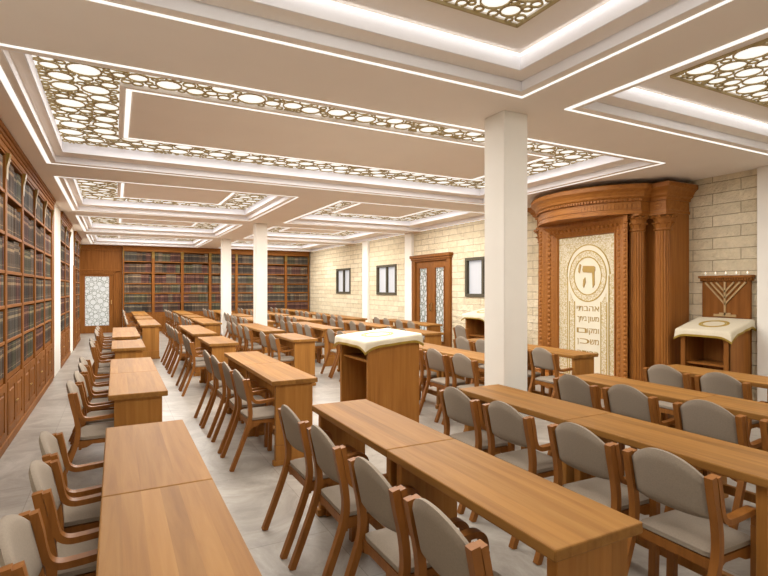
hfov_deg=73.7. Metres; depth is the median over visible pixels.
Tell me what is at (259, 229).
column
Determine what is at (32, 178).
bookcase
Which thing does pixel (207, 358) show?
armchair
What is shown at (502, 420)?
armchair
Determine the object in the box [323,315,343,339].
desk
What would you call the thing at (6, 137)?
bookcase
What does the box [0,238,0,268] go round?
book
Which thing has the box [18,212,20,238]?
book
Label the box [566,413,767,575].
desk
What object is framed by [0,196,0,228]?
book
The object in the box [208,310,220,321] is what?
armchair
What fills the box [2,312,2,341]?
book
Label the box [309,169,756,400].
wall
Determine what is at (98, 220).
ceiling light
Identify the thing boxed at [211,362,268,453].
armchair
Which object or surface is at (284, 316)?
desk
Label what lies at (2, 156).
book
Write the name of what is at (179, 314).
desk
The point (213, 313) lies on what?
armchair
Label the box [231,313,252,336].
desk
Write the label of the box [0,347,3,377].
book
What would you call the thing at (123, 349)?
desk
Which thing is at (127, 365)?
desk
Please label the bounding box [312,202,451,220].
ceiling light
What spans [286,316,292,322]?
armchair
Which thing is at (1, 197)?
book
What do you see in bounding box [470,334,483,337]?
shelf
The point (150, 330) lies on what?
desk
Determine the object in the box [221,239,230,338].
column
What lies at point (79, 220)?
led strip
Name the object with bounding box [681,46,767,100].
diffuser
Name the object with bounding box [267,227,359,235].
ceiling light
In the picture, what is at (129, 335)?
desk
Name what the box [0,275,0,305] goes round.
book
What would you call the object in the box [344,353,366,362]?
shelf
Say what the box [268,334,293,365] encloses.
armchair
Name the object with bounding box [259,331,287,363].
armchair
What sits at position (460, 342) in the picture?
armchair
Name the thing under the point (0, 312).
book
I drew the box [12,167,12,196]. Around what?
book
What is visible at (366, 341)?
tablecloth
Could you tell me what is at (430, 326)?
desk
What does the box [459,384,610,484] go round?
desk
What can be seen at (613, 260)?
ark
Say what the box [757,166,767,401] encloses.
pilaster
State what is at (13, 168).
book
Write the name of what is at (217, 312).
desk
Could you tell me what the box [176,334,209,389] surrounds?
armchair
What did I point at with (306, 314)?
armchair
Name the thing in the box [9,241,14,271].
book
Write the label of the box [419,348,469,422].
armchair
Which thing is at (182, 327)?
desk
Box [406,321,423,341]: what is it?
armchair
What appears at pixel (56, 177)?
led strip
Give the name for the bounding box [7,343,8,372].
book
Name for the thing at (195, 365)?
armchair
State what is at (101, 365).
armchair
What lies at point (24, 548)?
armchair
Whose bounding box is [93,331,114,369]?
armchair
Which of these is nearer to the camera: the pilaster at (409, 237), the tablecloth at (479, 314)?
the tablecloth at (479, 314)
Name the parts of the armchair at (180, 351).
leg, leg, backrest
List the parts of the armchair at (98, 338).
leg, armrest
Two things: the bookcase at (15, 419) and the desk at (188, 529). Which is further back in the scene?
the bookcase at (15, 419)
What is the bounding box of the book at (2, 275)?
[2,275,2,305]
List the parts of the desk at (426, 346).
panel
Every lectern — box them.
[465,318,484,337]
[680,275,755,390]
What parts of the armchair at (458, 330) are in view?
backrest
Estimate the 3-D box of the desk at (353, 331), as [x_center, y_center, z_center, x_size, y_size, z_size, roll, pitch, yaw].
[-0.453,1.192,9.219,0.420,0.755,1.208,0,0,-28]
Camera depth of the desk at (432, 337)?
9.31 m
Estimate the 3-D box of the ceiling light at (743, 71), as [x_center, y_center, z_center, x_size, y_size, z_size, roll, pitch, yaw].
[3.767,-1.690,3.528,2.790,0.050,2.950,0,0,-28]
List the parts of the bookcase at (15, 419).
cabinet door, raised panel, shelf, shelf, shelf, shelf, shelf, cornice, cabinet door, raised panel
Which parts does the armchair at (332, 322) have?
backrest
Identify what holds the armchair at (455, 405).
on the floor
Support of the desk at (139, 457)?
on the floor
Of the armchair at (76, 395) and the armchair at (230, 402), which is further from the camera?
the armchair at (230, 402)
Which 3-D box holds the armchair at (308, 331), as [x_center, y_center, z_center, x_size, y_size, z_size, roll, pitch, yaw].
[-1.438,1.154,10.423,0.501,0.844,0.442,0,0,-29]
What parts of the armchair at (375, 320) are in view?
backrest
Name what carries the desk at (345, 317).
on the floor
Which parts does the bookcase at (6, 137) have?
raised panel, cabinet door, cornice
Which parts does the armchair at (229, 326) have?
backrest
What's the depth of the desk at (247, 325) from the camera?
11.20 m
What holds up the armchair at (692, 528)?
on the floor
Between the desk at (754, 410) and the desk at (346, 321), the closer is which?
the desk at (754, 410)
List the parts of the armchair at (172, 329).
leg, leg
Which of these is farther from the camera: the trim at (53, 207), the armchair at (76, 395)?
the trim at (53, 207)
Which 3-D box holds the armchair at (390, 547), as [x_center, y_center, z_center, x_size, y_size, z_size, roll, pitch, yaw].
[0.056,1.154,2.259,0.501,0.844,0.442,0,0,-28]
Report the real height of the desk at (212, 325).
0.755 m
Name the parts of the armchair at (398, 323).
backrest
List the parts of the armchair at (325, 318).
backrest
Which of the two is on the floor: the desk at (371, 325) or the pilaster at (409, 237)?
the desk at (371, 325)
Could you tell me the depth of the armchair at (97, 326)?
10.15 m
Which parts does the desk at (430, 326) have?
panel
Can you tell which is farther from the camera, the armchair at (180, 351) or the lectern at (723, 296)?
the armchair at (180, 351)
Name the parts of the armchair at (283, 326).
backrest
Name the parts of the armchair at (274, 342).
leg, backrest, leg, seat, armrest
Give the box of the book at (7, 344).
[7,344,7,373]
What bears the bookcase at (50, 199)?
on the floor
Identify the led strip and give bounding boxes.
[0,43,664,204]
[54,176,297,220]
[76,215,241,236]
[86,234,210,246]
[88,0,732,97]
[220,241,344,250]
[244,227,403,242]
[284,201,484,230]
[564,28,767,154]
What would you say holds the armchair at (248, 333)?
on the floor
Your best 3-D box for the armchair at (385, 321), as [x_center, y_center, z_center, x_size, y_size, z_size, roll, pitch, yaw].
[0.169,1.154,12.584,0.501,0.844,0.442,0,0,-26]
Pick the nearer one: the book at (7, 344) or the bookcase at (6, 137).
the bookcase at (6, 137)
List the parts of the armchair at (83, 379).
leg, leg, backrest, armrest, armrest, seat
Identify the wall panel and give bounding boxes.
[80,244,122,326]
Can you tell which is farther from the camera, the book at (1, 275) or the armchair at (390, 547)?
the book at (1, 275)
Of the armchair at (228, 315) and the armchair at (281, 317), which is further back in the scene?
the armchair at (228, 315)
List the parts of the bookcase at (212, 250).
cornice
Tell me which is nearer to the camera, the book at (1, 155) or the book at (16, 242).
the book at (1, 155)
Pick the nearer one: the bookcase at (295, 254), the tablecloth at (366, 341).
the tablecloth at (366, 341)
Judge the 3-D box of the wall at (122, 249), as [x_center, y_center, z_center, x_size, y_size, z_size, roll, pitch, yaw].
[-6.943,-0.130,19.591,8.800,3.400,0.150,0,0,-28]
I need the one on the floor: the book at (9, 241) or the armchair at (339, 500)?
the armchair at (339, 500)
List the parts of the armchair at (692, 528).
leg, backrest, leg, seat frame, seat, leg, armrest, leg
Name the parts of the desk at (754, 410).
panel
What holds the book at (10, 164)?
on the bookcase at (15, 419)
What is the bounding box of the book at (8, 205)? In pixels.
[8,205,9,233]
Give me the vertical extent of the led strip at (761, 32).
0.006 m
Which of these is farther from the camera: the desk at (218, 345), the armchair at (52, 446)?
the desk at (218, 345)
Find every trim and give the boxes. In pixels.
[1,0,767,250]
[52,207,53,378]
[73,230,73,264]
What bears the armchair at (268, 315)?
on the floor
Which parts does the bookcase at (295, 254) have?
cornice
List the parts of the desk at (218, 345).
panel, panel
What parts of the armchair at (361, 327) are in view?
backrest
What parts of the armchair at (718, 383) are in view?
leg, backrest, leg, seat frame, armrest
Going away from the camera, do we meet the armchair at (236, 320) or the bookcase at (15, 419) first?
the bookcase at (15, 419)
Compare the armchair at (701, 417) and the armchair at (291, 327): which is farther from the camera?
the armchair at (291, 327)
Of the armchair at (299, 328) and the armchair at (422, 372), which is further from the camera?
the armchair at (299, 328)
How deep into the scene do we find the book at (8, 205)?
5.27 m
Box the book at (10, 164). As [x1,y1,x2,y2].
[10,164,10,194]
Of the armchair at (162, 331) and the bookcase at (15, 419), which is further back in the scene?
the armchair at (162, 331)
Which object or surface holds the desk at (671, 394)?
on the floor
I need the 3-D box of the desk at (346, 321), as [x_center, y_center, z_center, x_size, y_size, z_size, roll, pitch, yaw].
[-0.734,1.192,12.403,0.420,0.755,1.168,0,0,-28]
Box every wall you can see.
[122,249,122,326]
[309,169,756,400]
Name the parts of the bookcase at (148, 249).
shelf, shelf, cornice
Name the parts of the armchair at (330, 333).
leg, backrest, leg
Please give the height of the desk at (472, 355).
0.755 m
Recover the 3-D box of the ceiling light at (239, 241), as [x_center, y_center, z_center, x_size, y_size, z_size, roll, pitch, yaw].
[-3.947,-1.686,18.487,2.988,0.058,2.735,0,0,-28]
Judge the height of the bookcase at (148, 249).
3.066 m
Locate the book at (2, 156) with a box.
[2,156,2,187]
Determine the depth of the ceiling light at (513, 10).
3.12 m
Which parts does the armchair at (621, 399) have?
leg, backrest, leg, armrest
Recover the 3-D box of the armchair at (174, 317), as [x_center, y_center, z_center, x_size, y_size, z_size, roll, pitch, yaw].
[-6.120,1.154,15.274,0.501,0.844,0.442,0,0,-29]
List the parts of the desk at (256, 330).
panel, panel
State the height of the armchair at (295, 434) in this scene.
0.844 m
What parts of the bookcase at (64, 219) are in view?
raised panel, cabinet door, cornice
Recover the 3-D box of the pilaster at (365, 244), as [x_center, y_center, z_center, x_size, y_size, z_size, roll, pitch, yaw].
[-0.577,0.035,16.420,0.090,3.070,0.380,0,0,-28]
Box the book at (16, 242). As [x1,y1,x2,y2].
[16,242,16,271]
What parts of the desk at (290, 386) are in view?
panel, panel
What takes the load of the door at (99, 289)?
in the wall at (122, 249)
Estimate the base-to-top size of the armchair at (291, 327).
0.844 m
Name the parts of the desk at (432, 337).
panel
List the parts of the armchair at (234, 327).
backrest, leg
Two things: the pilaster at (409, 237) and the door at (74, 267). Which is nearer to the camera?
the door at (74, 267)
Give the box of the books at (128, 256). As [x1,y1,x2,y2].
[24,191,307,354]
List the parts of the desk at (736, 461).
panel, panel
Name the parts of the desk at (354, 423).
panel, panel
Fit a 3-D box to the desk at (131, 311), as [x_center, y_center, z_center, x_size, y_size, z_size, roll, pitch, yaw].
[-8.271,1.192,17.258,0.420,0.755,1.348,0,0,-28]
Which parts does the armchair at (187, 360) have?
leg, leg, backrest, seat, leg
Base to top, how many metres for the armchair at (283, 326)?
0.844 m
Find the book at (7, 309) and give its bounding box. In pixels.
[7,309,9,338]
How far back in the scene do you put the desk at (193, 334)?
9.20 m
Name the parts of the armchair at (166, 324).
leg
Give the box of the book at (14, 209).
[14,209,15,236]
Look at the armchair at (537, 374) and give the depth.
6.76 m
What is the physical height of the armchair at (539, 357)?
0.844 m
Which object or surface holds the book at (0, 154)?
on the bookcase at (6, 137)
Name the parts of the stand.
panel, panel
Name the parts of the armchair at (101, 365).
seat, armrest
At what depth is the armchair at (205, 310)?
17.87 m
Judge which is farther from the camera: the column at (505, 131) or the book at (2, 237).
the book at (2, 237)
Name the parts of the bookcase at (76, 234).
cornice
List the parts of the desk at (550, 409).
panel, panel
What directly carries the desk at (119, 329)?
on the floor
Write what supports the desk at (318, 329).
on the floor
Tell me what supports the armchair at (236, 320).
on the floor
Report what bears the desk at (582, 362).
on the floor
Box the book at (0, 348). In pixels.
[0,348,0,379]
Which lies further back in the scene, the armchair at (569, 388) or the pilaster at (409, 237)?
the pilaster at (409, 237)
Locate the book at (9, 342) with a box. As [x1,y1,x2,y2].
[9,342,11,370]
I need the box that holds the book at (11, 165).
[11,165,11,195]
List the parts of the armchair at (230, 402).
leg, leg, backrest, armrest, seat frame, seat, leg, armrest, leg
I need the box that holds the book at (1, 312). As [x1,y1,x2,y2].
[1,312,1,341]
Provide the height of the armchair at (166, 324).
0.844 m
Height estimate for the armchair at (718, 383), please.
0.844 m
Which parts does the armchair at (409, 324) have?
backrest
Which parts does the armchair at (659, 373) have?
leg, backrest, seat, seat frame, leg, leg, armrest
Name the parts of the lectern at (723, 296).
post, panel, panel, post, panel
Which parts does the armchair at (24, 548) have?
leg, armrest, backrest, leg, armrest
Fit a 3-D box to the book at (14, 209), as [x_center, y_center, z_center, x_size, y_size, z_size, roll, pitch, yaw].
[-4.074,-0.705,5.493,0.200,0.301,0.036,0,0,-28]
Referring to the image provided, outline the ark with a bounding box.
[527,180,697,398]
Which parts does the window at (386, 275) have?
pane, pane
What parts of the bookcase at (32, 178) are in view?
cabinet door, raised panel, shelf, shelf, shelf, shelf, cabinet door, cornice, raised panel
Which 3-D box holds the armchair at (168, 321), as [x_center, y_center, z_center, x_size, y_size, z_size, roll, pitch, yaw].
[-7.256,1.154,17.453,0.501,0.844,0.442,0,0,-28]
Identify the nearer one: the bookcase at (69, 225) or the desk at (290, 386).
the desk at (290, 386)
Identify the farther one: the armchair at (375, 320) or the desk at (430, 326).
the armchair at (375, 320)
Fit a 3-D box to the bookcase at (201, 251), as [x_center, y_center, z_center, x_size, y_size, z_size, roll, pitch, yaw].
[-7.067,0.037,19.247,0.982,3.066,0.335,0,0,-28]
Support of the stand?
on the floor
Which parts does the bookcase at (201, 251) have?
cornice, shelf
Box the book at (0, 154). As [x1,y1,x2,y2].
[0,154,0,185]
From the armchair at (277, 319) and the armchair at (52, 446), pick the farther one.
the armchair at (277, 319)
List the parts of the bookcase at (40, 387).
cabinet door, raised panel, shelf, cornice, cabinet door, raised panel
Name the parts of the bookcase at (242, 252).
cornice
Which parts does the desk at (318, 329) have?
panel, panel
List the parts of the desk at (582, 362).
panel, panel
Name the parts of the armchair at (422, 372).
leg, armrest, leg, seat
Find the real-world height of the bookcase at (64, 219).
3.066 m
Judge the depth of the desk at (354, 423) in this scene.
3.08 m
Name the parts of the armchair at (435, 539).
leg, backrest, armrest, leg, armrest, seat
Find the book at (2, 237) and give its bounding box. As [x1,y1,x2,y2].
[0,236,3,269]
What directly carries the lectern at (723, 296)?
on the floor
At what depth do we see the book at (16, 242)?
5.67 m
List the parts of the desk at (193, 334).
panel, panel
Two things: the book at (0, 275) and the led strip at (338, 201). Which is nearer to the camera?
the book at (0, 275)
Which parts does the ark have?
door panel, cornice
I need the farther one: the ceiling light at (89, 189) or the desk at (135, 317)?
the desk at (135, 317)
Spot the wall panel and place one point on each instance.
(98, 257)
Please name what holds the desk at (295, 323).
on the floor
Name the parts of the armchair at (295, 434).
leg, backrest, leg, seat, seat frame, armrest, leg, armrest, leg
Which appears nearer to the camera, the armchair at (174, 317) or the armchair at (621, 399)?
the armchair at (621, 399)
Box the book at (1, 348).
[1,348,1,378]
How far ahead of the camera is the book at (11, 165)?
5.36 m
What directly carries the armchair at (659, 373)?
on the floor
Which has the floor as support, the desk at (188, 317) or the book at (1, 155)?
the desk at (188, 317)
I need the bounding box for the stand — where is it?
[340,343,418,422]
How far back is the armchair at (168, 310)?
16.65 m
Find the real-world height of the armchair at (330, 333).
0.844 m
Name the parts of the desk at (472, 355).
panel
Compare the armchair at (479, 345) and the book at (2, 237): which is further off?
the armchair at (479, 345)
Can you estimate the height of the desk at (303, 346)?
0.755 m
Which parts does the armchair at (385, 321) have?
backrest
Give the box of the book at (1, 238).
[1,238,1,269]
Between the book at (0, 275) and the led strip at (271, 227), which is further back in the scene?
the led strip at (271, 227)
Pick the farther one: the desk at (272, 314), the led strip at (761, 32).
the desk at (272, 314)
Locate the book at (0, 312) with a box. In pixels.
[0,312,0,342]
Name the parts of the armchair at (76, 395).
leg, backrest, leg, seat frame, armrest, armrest, seat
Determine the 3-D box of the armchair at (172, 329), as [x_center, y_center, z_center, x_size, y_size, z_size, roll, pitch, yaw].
[-3.870,1.154,9.741,0.501,0.844,0.442,0,0,-27]
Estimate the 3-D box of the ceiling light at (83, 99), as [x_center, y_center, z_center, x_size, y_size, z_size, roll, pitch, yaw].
[-0.391,-1.686,6.085,6.068,0.058,2.826,0,0,-28]
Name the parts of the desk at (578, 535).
panel, panel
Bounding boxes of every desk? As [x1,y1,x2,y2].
[96,479,261,575]
[101,420,211,497]
[108,371,167,426]
[110,357,156,373]
[111,339,145,358]
[112,331,139,340]
[113,327,136,331]
[131,311,145,315]
[132,313,148,321]
[134,316,152,324]
[137,319,156,325]
[138,322,160,358]
[176,312,193,330]
[179,325,206,365]
[182,314,203,320]
[185,329,216,375]
[190,318,211,324]
[196,320,221,335]
[198,336,238,394]
[215,311,234,332]
[224,351,280,413]
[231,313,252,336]
[237,323,268,351]
[244,362,317,466]
[248,319,275,327]
[249,327,284,353]
[268,313,290,326]
[272,333,317,385]
[284,316,307,317]
[288,310,307,315]
[291,322,321,325]
[296,318,322,323]
[303,312,328,336]
[309,325,342,366]
[312,399,453,575]
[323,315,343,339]
[335,330,361,371]
[342,316,366,321]
[342,320,368,328]
[356,323,395,329]
[380,319,408,322]
[387,439,642,575]
[396,328,443,371]
[405,321,442,331]
[419,342,462,408]
[439,350,484,389]
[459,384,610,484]
[467,338,530,384]
[527,345,597,398]
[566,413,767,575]
[576,373,717,403]
[658,364,767,449]
[686,395,767,503]
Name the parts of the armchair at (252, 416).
leg, backrest, leg, seat frame, seat, armrest, armrest, leg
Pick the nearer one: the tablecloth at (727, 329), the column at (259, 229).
the tablecloth at (727, 329)
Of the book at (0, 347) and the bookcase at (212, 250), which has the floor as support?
the bookcase at (212, 250)
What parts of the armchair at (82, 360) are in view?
leg, backrest, armrest, armrest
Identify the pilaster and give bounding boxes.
[54,204,60,376]
[70,228,72,351]
[362,241,369,322]
[405,232,413,320]
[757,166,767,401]
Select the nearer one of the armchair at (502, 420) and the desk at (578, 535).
the desk at (578, 535)
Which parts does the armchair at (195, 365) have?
leg, leg, backrest, seat frame, seat, armrest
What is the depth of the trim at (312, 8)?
4.73 m
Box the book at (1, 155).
[1,155,1,186]
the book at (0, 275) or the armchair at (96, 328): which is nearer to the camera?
the book at (0, 275)
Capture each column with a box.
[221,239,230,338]
[253,223,266,325]
[485,110,526,449]
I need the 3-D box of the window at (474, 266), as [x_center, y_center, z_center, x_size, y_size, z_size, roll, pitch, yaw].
[2.200,-0.245,11.276,0.130,0.890,1.230,0,0,-28]
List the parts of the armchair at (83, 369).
leg, backrest, armrest, armrest, seat, seat frame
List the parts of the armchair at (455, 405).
leg, backrest, leg, seat, armrest, seat frame, leg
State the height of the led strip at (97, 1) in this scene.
0.006 m
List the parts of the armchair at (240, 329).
leg, backrest, leg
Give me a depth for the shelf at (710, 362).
6.69 m
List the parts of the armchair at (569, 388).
leg, backrest, leg, armrest, leg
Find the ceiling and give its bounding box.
[0,0,767,251]
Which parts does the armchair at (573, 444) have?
leg, backrest, seat, leg, armrest, seat frame, leg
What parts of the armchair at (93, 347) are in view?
backrest, leg, armrest, seat, armrest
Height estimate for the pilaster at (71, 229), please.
3.070 m
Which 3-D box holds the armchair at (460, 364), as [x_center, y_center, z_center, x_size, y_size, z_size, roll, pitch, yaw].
[0.981,1.154,5.812,0.501,0.844,0.442,0,0,-29]
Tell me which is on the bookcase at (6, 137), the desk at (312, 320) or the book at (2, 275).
the book at (2, 275)
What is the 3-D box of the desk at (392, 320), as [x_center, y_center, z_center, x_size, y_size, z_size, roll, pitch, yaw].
[0.329,1.192,12.960,0.420,0.755,1.168,0,0,-28]
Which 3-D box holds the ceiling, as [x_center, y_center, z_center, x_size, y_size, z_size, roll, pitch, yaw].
[-1.845,-1.690,9.816,8.450,0.380,21.900,0,0,-28]
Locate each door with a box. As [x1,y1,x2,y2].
[73,265,75,349]
[80,269,119,333]
[409,252,452,346]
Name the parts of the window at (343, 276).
pane, pane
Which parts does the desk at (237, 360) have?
panel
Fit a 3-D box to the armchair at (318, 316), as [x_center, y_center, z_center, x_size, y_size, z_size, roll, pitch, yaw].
[-1.832,1.154,15.223,0.501,0.844,0.442,0,0,-29]
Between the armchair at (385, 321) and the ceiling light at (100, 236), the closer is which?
the armchair at (385, 321)
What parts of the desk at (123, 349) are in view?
panel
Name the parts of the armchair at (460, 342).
backrest, leg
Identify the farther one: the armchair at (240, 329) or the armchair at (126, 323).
the armchair at (126, 323)
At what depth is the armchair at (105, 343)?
9.15 m
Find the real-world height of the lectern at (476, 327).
1.130 m
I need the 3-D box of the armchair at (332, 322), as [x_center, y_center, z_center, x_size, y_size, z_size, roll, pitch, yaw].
[-1.139,1.154,12.492,0.501,0.844,0.442,0,0,-28]
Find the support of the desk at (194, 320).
on the floor
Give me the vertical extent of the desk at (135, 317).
0.755 m
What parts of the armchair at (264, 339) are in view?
backrest, leg, seat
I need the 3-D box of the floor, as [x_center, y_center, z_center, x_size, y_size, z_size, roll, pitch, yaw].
[-1.801,1.620,9.839,8.950,0.100,22.300,0,0,-28]
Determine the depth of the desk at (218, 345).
7.62 m
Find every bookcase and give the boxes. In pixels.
[0,118,12,457]
[6,138,28,445]
[23,161,39,420]
[35,177,48,403]
[45,191,55,389]
[61,211,68,367]
[66,220,72,360]
[74,231,79,345]
[77,236,81,342]
[123,245,152,324]
[153,246,182,330]
[182,247,209,318]
[210,248,236,313]
[237,249,252,313]
[267,250,285,311]
[286,251,309,311]
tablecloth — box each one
[333,328,423,354]
[461,308,484,322]
[673,317,755,344]
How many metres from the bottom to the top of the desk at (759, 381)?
0.755 m
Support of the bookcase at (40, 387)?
on the floor
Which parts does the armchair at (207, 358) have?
leg, leg, backrest, seat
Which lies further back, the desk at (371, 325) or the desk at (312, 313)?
the desk at (312, 313)
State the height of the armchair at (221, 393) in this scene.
0.844 m
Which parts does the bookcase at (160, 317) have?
cabinet door, raised panel, cornice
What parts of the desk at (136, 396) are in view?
panel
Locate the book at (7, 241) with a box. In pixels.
[7,241,7,270]
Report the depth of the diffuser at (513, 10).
3.09 m
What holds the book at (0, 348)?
in the bookcase at (6, 137)
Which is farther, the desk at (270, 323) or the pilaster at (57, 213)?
the desk at (270, 323)
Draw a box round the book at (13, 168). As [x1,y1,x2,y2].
[13,168,13,197]
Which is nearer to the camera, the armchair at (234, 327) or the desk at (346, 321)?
the armchair at (234, 327)
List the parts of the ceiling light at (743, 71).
frame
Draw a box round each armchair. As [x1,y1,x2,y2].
[0,508,97,575]
[29,459,100,575]
[39,431,103,532]
[66,381,113,472]
[68,357,108,441]
[68,363,113,454]
[68,371,113,455]
[89,338,114,373]
[89,341,114,381]
[92,325,111,365]
[92,327,114,368]
[93,329,111,368]
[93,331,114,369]
[125,321,141,339]
[160,323,185,364]
[161,309,167,332]
[163,310,169,334]
[163,325,186,367]
[165,310,174,336]
[165,327,194,372]
[167,311,174,336]
[168,329,194,376]
[173,313,181,328]
[176,314,181,332]
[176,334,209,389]
[179,337,210,396]
[194,350,240,425]
[200,355,245,437]
[204,309,214,319]
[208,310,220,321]
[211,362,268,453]
[212,310,220,320]
[220,369,274,471]
[225,313,231,337]
[227,321,247,350]
[232,323,249,351]
[234,316,239,337]
[237,325,260,351]
[244,326,261,352]
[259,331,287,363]
[261,405,356,558]
[267,313,277,327]
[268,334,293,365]
[275,314,279,328]
[279,315,286,332]
[279,320,287,332]
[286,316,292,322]
[287,321,296,332]
[288,425,387,575]
[295,323,318,361]
[303,324,323,362]
[304,311,310,317]
[315,313,326,324]
[320,329,337,376]
[321,313,328,342]
[329,318,348,330]
[330,331,343,381]
[337,319,348,330]
[344,456,470,575]
[348,321,357,330]
[357,322,368,330]
[373,317,381,329]
[382,318,394,328]
[394,319,405,328]
[403,494,501,575]
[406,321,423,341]
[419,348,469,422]
[419,349,436,401]
[439,387,514,514]
[441,353,484,431]
[453,325,474,338]
[453,336,483,381]
[469,401,553,549]
[470,339,484,383]
[527,356,544,395]
[528,347,572,397]
[533,422,659,575]
[547,374,624,474]
[602,384,674,450]
[622,447,755,575]
[642,364,691,426]
[664,399,761,529]
[694,372,766,438]
[759,419,767,451]
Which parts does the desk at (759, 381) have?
panel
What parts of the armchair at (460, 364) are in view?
leg, backrest, seat, leg, armrest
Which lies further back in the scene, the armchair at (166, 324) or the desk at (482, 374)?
the armchair at (166, 324)
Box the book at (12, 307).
[12,307,19,333]
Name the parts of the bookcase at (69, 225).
raised panel, raised panel, cornice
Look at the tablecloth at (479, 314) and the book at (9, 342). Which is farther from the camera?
the tablecloth at (479, 314)
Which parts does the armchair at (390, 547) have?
leg, backrest, armrest, seat, leg, seat frame, armrest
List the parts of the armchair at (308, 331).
backrest, seat, leg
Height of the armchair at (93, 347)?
0.844 m
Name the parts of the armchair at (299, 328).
backrest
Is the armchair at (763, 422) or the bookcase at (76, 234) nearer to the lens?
the armchair at (763, 422)
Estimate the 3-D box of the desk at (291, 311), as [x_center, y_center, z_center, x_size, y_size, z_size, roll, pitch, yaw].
[-3.145,1.192,18.422,0.420,0.755,1.348,0,0,-28]
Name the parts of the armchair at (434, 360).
leg, backrest, leg, seat frame, seat, armrest, leg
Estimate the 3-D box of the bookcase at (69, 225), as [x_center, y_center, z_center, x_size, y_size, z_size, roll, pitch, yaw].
[-7.251,0.037,11.475,0.395,3.066,1.200,0,0,-28]
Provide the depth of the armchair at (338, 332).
8.94 m
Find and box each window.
[336,268,350,293]
[376,264,396,294]
[465,256,484,296]
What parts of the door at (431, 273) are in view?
moulding, glass, moulding, glass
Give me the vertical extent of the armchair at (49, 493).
0.844 m
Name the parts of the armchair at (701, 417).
leg, leg, backrest, seat frame, leg, armrest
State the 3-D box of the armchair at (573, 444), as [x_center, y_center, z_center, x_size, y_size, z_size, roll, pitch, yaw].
[1.169,1.154,2.836,0.501,0.844,0.442,0,0,-26]
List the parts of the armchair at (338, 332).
leg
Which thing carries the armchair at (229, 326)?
on the floor
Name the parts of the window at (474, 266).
pane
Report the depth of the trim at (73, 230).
13.35 m
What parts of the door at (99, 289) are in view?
glass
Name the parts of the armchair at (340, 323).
backrest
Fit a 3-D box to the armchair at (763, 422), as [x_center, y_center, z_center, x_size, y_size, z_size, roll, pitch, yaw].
[2.483,1.154,2.953,0.501,0.844,0.442,0,0,-28]
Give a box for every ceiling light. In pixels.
[32,55,603,188]
[76,179,267,209]
[90,217,219,228]
[97,235,195,240]
[236,241,306,245]
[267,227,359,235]
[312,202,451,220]
[317,0,617,55]
[631,38,767,125]
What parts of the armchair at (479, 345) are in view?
leg, backrest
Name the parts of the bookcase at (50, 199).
cabinet door, raised panel, shelf, cabinet door, cornice, raised panel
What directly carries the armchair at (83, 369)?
on the floor
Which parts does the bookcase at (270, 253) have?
cornice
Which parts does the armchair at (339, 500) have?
leg, backrest, leg, seat, seat frame, armrest, armrest, leg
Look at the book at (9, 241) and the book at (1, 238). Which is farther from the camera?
the book at (9, 241)
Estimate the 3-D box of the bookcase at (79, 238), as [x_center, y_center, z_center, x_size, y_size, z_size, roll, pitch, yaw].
[-9.030,0.037,14.867,0.395,3.066,1.160,0,0,-28]
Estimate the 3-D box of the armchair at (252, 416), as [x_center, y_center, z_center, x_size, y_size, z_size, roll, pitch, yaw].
[-1.196,1.154,4.673,0.501,0.844,0.442,0,0,-29]
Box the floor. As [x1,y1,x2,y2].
[0,331,760,575]
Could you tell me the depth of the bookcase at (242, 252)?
19.98 m
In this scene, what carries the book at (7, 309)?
on the bookcase at (15, 419)
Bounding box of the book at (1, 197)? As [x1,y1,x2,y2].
[1,197,2,229]
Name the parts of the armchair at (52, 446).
backrest, leg, leg, armrest, armrest, seat frame, seat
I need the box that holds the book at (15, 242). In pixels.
[15,242,15,271]
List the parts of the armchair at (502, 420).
leg, backrest, leg, seat, armrest, seat frame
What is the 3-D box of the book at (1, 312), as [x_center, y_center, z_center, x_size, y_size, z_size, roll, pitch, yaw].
[-3.766,0.374,4.886,0.200,0.291,0.033,0,0,-28]
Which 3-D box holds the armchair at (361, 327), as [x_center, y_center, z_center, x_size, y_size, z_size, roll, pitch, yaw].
[-0.359,1.154,10.997,0.501,0.844,0.442,0,0,-28]
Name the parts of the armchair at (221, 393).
leg, backrest, leg, seat frame, seat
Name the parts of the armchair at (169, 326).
leg, leg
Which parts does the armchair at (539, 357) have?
leg, backrest, seat frame, seat, leg, leg, armrest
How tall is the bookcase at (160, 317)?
3.066 m
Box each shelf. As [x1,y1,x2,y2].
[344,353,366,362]
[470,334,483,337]
[687,359,723,367]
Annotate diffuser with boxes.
[452,0,546,21]
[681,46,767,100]
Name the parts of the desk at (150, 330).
panel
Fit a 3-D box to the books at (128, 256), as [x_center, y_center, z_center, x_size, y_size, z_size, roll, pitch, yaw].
[-6.123,-0.207,12.204,6.289,2.155,18.206,0,0,-1]
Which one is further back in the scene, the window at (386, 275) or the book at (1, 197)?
the window at (386, 275)
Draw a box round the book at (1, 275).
[1,275,1,305]
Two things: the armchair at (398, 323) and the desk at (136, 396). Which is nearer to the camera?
the desk at (136, 396)
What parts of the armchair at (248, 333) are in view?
leg, backrest, leg, seat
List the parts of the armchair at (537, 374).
seat, leg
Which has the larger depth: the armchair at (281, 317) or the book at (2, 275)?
the armchair at (281, 317)
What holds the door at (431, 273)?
in the wall at (723, 208)
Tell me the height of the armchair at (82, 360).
0.844 m
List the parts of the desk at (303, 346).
panel, panel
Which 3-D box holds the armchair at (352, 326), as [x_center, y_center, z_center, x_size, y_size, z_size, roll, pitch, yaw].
[-0.590,1.154,11.449,0.501,0.844,0.442,0,0,-29]
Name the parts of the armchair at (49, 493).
leg, backrest, leg, armrest, armrest, seat, seat frame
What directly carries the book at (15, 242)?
on the bookcase at (15, 419)
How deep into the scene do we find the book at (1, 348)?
4.92 m
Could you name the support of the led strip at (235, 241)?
attached to the ceiling
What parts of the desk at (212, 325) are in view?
panel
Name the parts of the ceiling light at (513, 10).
frame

